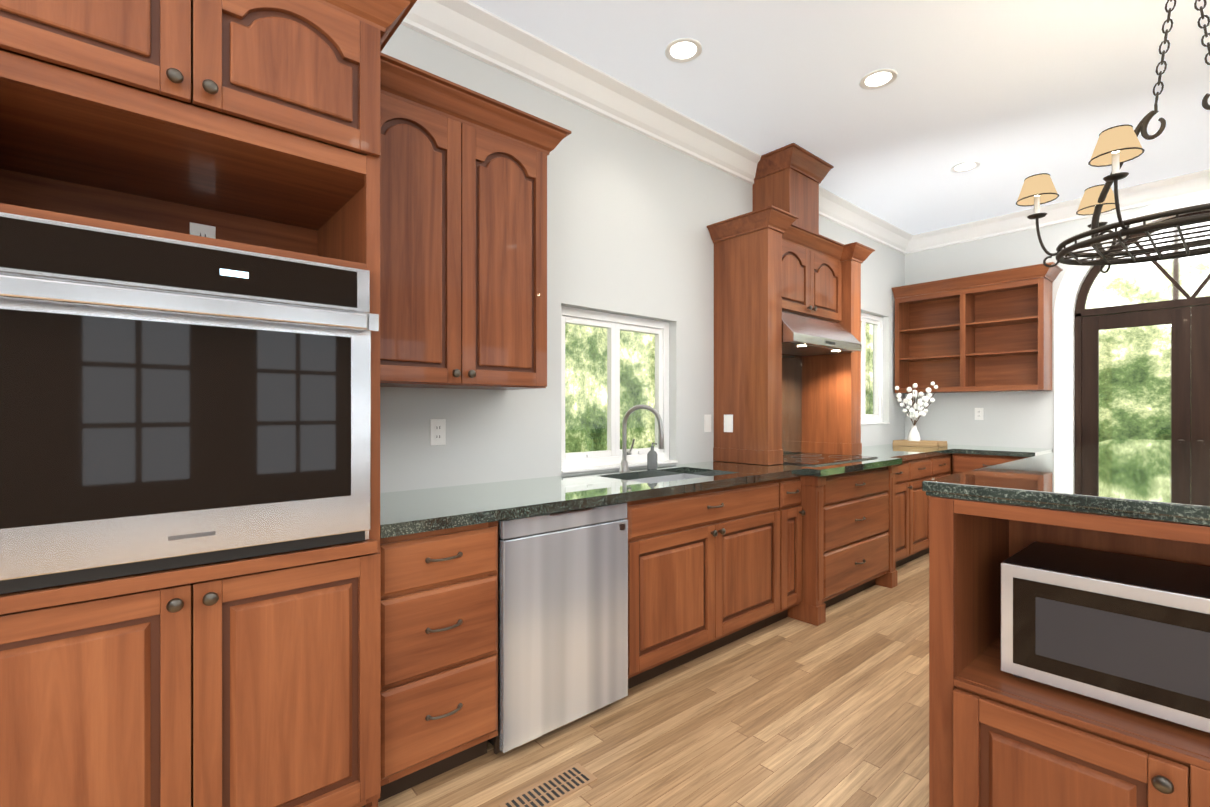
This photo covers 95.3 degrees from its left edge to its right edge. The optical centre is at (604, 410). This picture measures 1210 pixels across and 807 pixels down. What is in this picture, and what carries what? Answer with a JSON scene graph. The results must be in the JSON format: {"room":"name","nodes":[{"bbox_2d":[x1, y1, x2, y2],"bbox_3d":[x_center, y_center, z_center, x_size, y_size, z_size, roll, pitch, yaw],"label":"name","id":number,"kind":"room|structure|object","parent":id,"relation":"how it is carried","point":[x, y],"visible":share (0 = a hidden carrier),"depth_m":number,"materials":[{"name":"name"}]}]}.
{"room":"kitchen","nodes":[
{"label":"kitchen","id":0,"kind":"room"},
{"bbox_2d":[380,24,903,492],"bbox_3d":[-0.384,-0.267,2.869,9.550,3.050,0.160,0,0,-41],"label":"wall","id":1,"kind":"structure","parent":0,"point":[632,214],"depth_m":3.07,"materials":[{"name":"grey paint"}]},
{"bbox_2d":[430,419,445,445],"bbox_3d":[-0.742,0.098,2.450,0.072,0.116,0.007,0,0,-41],"label":"electrical outlet","id":2,"kind":"object","parent":1,"relation":"attached to","point":[437,431],"visible":1,"depth_m":2.45,"materials":[{"name":"white plastic"}]},
{"bbox_2d":[380,52,570,389],"bbox_3d":[-0.623,-0.662,2.286,0.903,1.130,0.408,0,0,-41],"label":"upper cabinet","id":3,"kind":"object","parent":1,"relation":"attached to","point":[463,237],"visible":0.83,"depth_m":2.14,"materials":[{"name":"brown wood"}]},
{"bbox_2d":[561,306,677,473],"bbox_3d":[0.074,-0.114,3.234,0.898,0.894,0.137,0,0,-41],"label":"window","id":4,"kind":"structure","parent":1,"relation":"in","point":[610,457],"depth_m":3.24,"materials":[{"name":"white"}]},
{"bbox_2d":[401,0,914,253],"bbox_3d":[-0.291,-1.717,2.760,9.230,0.150,0.125,0,0,-41],"label":"crown molding","id":5,"kind":"structure","parent":1,"relation":"attached to","point":[467,27],"depth_m":2.97,"materials":[{"name":"white wood"}]},
{"bbox_2d":[704,415,710,431],"bbox_3d":[0.686,0.088,3.680,0.072,0.116,0.008,0,0,-41],"label":"electrical outlet","id":6,"kind":"object","parent":1,"relation":"attached to","point":[707,423],"visible":1,"depth_m":3.67,"materials":[{"name":"white plastic"}]},
{"bbox_2d":[727,215,842,326],"bbox_3d":[1.326,-0.947,4.005,0.945,0.560,0.348,0,0,-41],"label":"upper cabinet","id":7,"kind":"object","parent":1,"relation":"attached to","point":[776,253],"depth_m":3.62,"materials":[{"name":"brown wood"}]},
{"bbox_2d":[724,415,732,431],"bbox_3d":[0.811,0.088,3.628,0.008,0.116,0.072,0,0,-41],"label":"electrical outlet","id":8,"kind":"object","parent":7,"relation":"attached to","point":[728,423],"visible":1,"depth_m":3.62,"materials":[{"name":"white plastic"}]},
{"bbox_2d":[782,310,861,355],"bbox_3d":[1.383,-0.545,3.940,0.937,0.238,0.481,0,0,-41],"label":"range hood","id":9,"kind":"object","parent":7,"relation":"in","point":[804,335],"visible":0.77,"depth_m":3.78,"materials":[{"name":"metal"}]},
{"bbox_2d":[751,147,822,234],"bbox_3d":[1.323,-1.506,4.036,0.400,0.565,0.297,0,0,-41],"label":"cover","id":10,"kind":"object","parent":1,"relation":"attached to","point":[786,182],"depth_m":3.87,"materials":[{"name":"brown wood"}]},
{"bbox_2d":[861,312,889,424],"bbox_3d":[2.532,-0.403,5.353,0.788,1.079,0.137,0,0,-41],"label":"window","id":11,"kind":"structure","parent":1,"relation":"in","point":[876,417],"depth_m":5.55,"materials":[{"name":"white"}]},
{"bbox_2d":[378,553,928,806],"bbox_3d":[2.639,1.284,1.278,12.050,0.050,6.520,0,0,-41],"label":"floor","id":12,"kind":"structure","parent":0,"point":[832,710],"depth_m":2.15,"materials":[{"name":"brown wood"}]},
{"bbox_2d":[0,0,416,806],"bbox_3d":[-1.171,0.016,1.595,0.984,2.485,0.738,0,0,-41],"label":"tall cabinet","id":13,"kind":"object","parent":12,"relation":"on","point":[248,126],"visible":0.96,"depth_m":1.41,"materials":[{"name":"brown wood"}]},
{"bbox_2d":[0,212,378,593],"bbox_3d":[-1.166,-0.013,1.528,0.832,0.785,0.730,0,0,-41],"label":"wall oven","id":14,"kind":"object","parent":13,"relation":"in","point":[165,403],"visible":1,"depth_m":1.28,"materials":[{"name":"silver metal"}]},
{"bbox_2d":[190,222,215,238],"bbox_3d":[-1.375,-0.577,1.885,0.072,0.116,0.007,0,0,-41],"label":"electrical outlet","id":15,"kind":"object","parent":13,"relation":"attached to","point":[196,229],"visible":0.33,"depth_m":1.88,"materials":[{"name":"white plastic"}]},
{"bbox_2d":[499,763,597,806],"bbox_3d":[-0.182,1.256,1.816,0.320,0.004,0.110,0,0,-41],"label":"floor vent","id":16,"kind":"object","parent":12,"relation":"in","point":[554,789],"visible":1,"depth_m":1.82,"materials":[{"name":"brown"}]},
{"bbox_2d":[487,502,627,753],"bbox_3d":[-0.328,0.823,2.372,0.603,0.862,0.608,0,0,-41],"label":"dishwasher","id":17,"kind":"object","parent":12,"relation":"on","point":[562,618],"visible":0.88,"depth_m":2.10,"materials":[{"name":"silver metal"}]},
{"bbox_2d":[874,454,951,549],"bbox_3d":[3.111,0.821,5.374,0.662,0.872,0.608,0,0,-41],"label":"base cabinet","id":18,"kind":"object","parent":12,"relation":"on","point":[901,507],"depth_m":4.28,"materials":[{"name":"brown wood"}]},
{"bbox_2d":[380,444,967,537],"bbox_3d":[1.276,0.471,3.700,5.626,0.254,0.746,0,0,-41],"label":"countertop","id":19,"kind":"structure","parent":18,"relation":"on","point":[416,511],"depth_m":2.42,"materials":[{"name":"stone"}]},
{"bbox_2d":[619,405,663,471],"bbox_3d":[0.202,0.156,3.078,0.180,0.374,0.205,0,0,-41],"label":"faucet","id":20,"kind":"object","parent":19,"relation":"on","point":[624,467],"visible":1,"depth_m":3.08,"materials":[{"name":"silver metal"}]},
{"bbox_2d":[647,443,656,468],"bbox_3d":[0.278,0.266,3.219,0.060,0.154,0.065,0,0,-41],"label":"soap dispenser","id":21,"kind":"object","parent":19,"relation":"on","point":[652,459],"visible":1,"depth_m":3.20,"materials":[{"name":"grey"}]},
{"bbox_2d":[783,453,877,465],"bbox_3d":[1.446,0.338,3.867,0.885,0.009,0.540,0,0,-41],"label":"cooktop","id":22,"kind":"object","parent":19,"relation":"in","point":[813,459],"visible":0.92,"depth_m":3.81,"materials":[{"name":"black glass"}]},
{"bbox_2d":[892,439,947,447],"bbox_3d":[3.001,0.317,5.260,0.240,0.050,0.400,0,0,-41],"label":"tray","id":23,"kind":"object","parent":19,"relation":"on","point":[924,443],"visible":1,"depth_m":5.17,"materials":[{"name":"beige wood"}]},
{"bbox_2d":[895,382,938,443],"bbox_3d":[2.959,0.034,5.255,0.180,0.600,0.381,0,0,-41],"label":"vase","id":24,"kind":"object","parent":23,"relation":"on","point":[913,414],"visible":0.96,"depth_m":5.25,"materials":[{"name":"white ceramic"}]},
{"bbox_2d":[952,453,1028,473],"bbox_3d":[3.521,0.821,4.898,0.661,0.872,0.604,0,0,-41],"label":"base cabinet","id":25,"kind":"object","parent":12,"relation":"on","point":[964,462],"visible":0.06,"depth_m":4.80,"materials":[{"name":"brown wood"}]},
{"bbox_2d":[956,445,1052,456],"bbox_3d":[3.537,0.363,4.890,0.648,0.040,0.576,0,0,-41],"label":"countertop","id":26,"kind":"structure","parent":25,"relation":"on","point":[980,450],"depth_m":4.73,"materials":[{"name":"stone"}]},
{"bbox_2d":[929,496,1209,806],"bbox_3d":[2.447,0.745,2.149,3.363,1.026,1.091,0,0,-41],"label":"kitchen island","id":27,"kind":"object","parent":12,"relation":"on","point":[998,737],"visible":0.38,"depth_m":1.37,"materials":[{"name":"brown wood"}]},
{"bbox_2d":[922,439,1209,525],"bbox_3d":[2.486,0.210,2.159,3.350,0.040,1.115,0,0,-41],"label":"island countertop","id":28,"kind":"structure","parent":27,"relation":"on","point":[1165,480],"depth_m":1.47,"materials":[{"name":"stone"}]},
{"bbox_2d":[1001,542,1209,732],"bbox_3d":[1.358,0.550,1.351,0.364,0.300,0.565,0,0,-41],"label":"microwave","id":29,"kind":"object","parent":27,"relation":"in","point":[1131,632],"visible":0.98,"depth_m":1.30,"materials":[{"name":"silver metal"}]},
{"bbox_2d":[468,0,1209,234],"bbox_3d":[1.692,-1.841,0.461,9.550,0.100,6.520,0,0,-41],"label":"ceiling","id":30,"kind":"structure","parent":0,"point":[1010,96],"depth_m":3.01,"materials":[{"name":"white paint"}]},
{"bbox_2d":[664,38,701,62],"bbox_3d":[0.390,-1.787,2.744,0.188,0.008,0.188,0,0,-41],"label":"recessed light","id":31,"kind":"object","parent":30,"relation":"in","point":[682,50],"visible":1,"depth_m":2.74,"materials":[{"name":"white"}]},
{"bbox_2d":[859,68,897,89],"bbox_3d":[1.478,-1.787,2.983,0.188,0.008,0.188,0,0,-41],"label":"recessed light","id":32,"kind":"object","parent":30,"relation":"in","point":[878,79],"visible":1,"depth_m":2.98,"materials":[{"name":"white"}]},
{"bbox_2d":[950,161,979,172],"bbox_3d":[2.650,-1.788,4.059,0.188,0.008,0.188,0,0,-41],"label":"recessed light","id":33,"kind":"object","parent":30,"relation":"in","point":[965,166],"visible":0.96,"depth_m":4.06,"materials":[{"name":"white"}]},
{"bbox_2d":[1016,0,1209,272],"bbox_3d":[2.223,-1.202,2.120,0.854,1.174,1.028,0,0,-41],"label":"chandelier","id":34,"kind":"object","parent":30,"relation":"hanging from","point":[1117,147],"visible":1,"depth_m":2.20,"materials":[{"name":"grey metal"}]},
{"bbox_2d":[904,205,1149,451],"bbox_3d":[5.243,-0.267,3.510,0.190,3.050,6.180,0,0,-41],"label":"wall","id":35,"kind":"structure","parent":0,"point":[1023,419],"depth_m":5.22,"materials":[{"name":"grey paint"}]},
{"bbox_2d":[892,263,1055,393],"bbox_3d":[3.450,-0.700,5.236,0.329,1.055,1.202,0,0,-41],"label":"upper cabinet","id":36,"kind":"object","parent":35,"relation":"attached to","point":[971,333],"depth_m":5.20,"materials":[{"name":"brown wood"}]},
{"bbox_2d":[975,408,982,419],"bbox_3d":[3.600,0.037,5.308,0.007,0.116,0.072,0,0,-41],"label":"electrical outlet","id":37,"kind":"object","parent":35,"relation":"attached to","point":[978,413],"visible":1,"depth_m":5.31,"materials":[{"name":"white plastic"}]},
{"bbox_2d":[913,169,1209,251],"bbox_3d":[5.189,-1.717,3.376,0.125,0.150,6.050,0,0,-41],"label":"crown molding","id":38,"kind":"structure","parent":35,"relation":"attached to","point":[1145,194],"depth_m":4.83,"materials":[{"name":"white wood"}]},
{"bbox_2d":[1054,190,1209,451],"bbox_3d":[4.566,-0.205,4.299,0.175,2.925,1.650,0,0,-41],"label":"trim","id":39,"kind":"structure","parent":35,"relation":"attached to","point":[1073,279],"depth_m":4.80,"materials":[{"name":"white"}]},
{"bbox_2d":[1075,211,1209,446],"bbox_3d":[4.569,-0.142,4.301,0.107,2.791,1.392,0,0,-41],"label":"doors","id":40,"kind":"structure","parent":35,"relation":"in","point":[1188,319],"depth_m":4.43,"materials":[{"name":"brown wood"}]},
{"label":"outside","id":41,"kind":"structure","parent":0,"visible":0},
{"bbox_2d":[565,323,872,452],"bbox_3d":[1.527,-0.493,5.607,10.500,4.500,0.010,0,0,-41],"label":"view","id":42,"kind":"structure","parent":41,"point":[594,398],"depth_m":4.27,"materials":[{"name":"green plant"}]},
{"bbox_2d":[1085,221,1209,441],"bbox_3d":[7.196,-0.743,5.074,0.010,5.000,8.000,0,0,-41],"label":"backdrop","id":43,"kind":"structure","parent":41,"point":[1138,369],"depth_m":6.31,"materials":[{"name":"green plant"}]}
]}

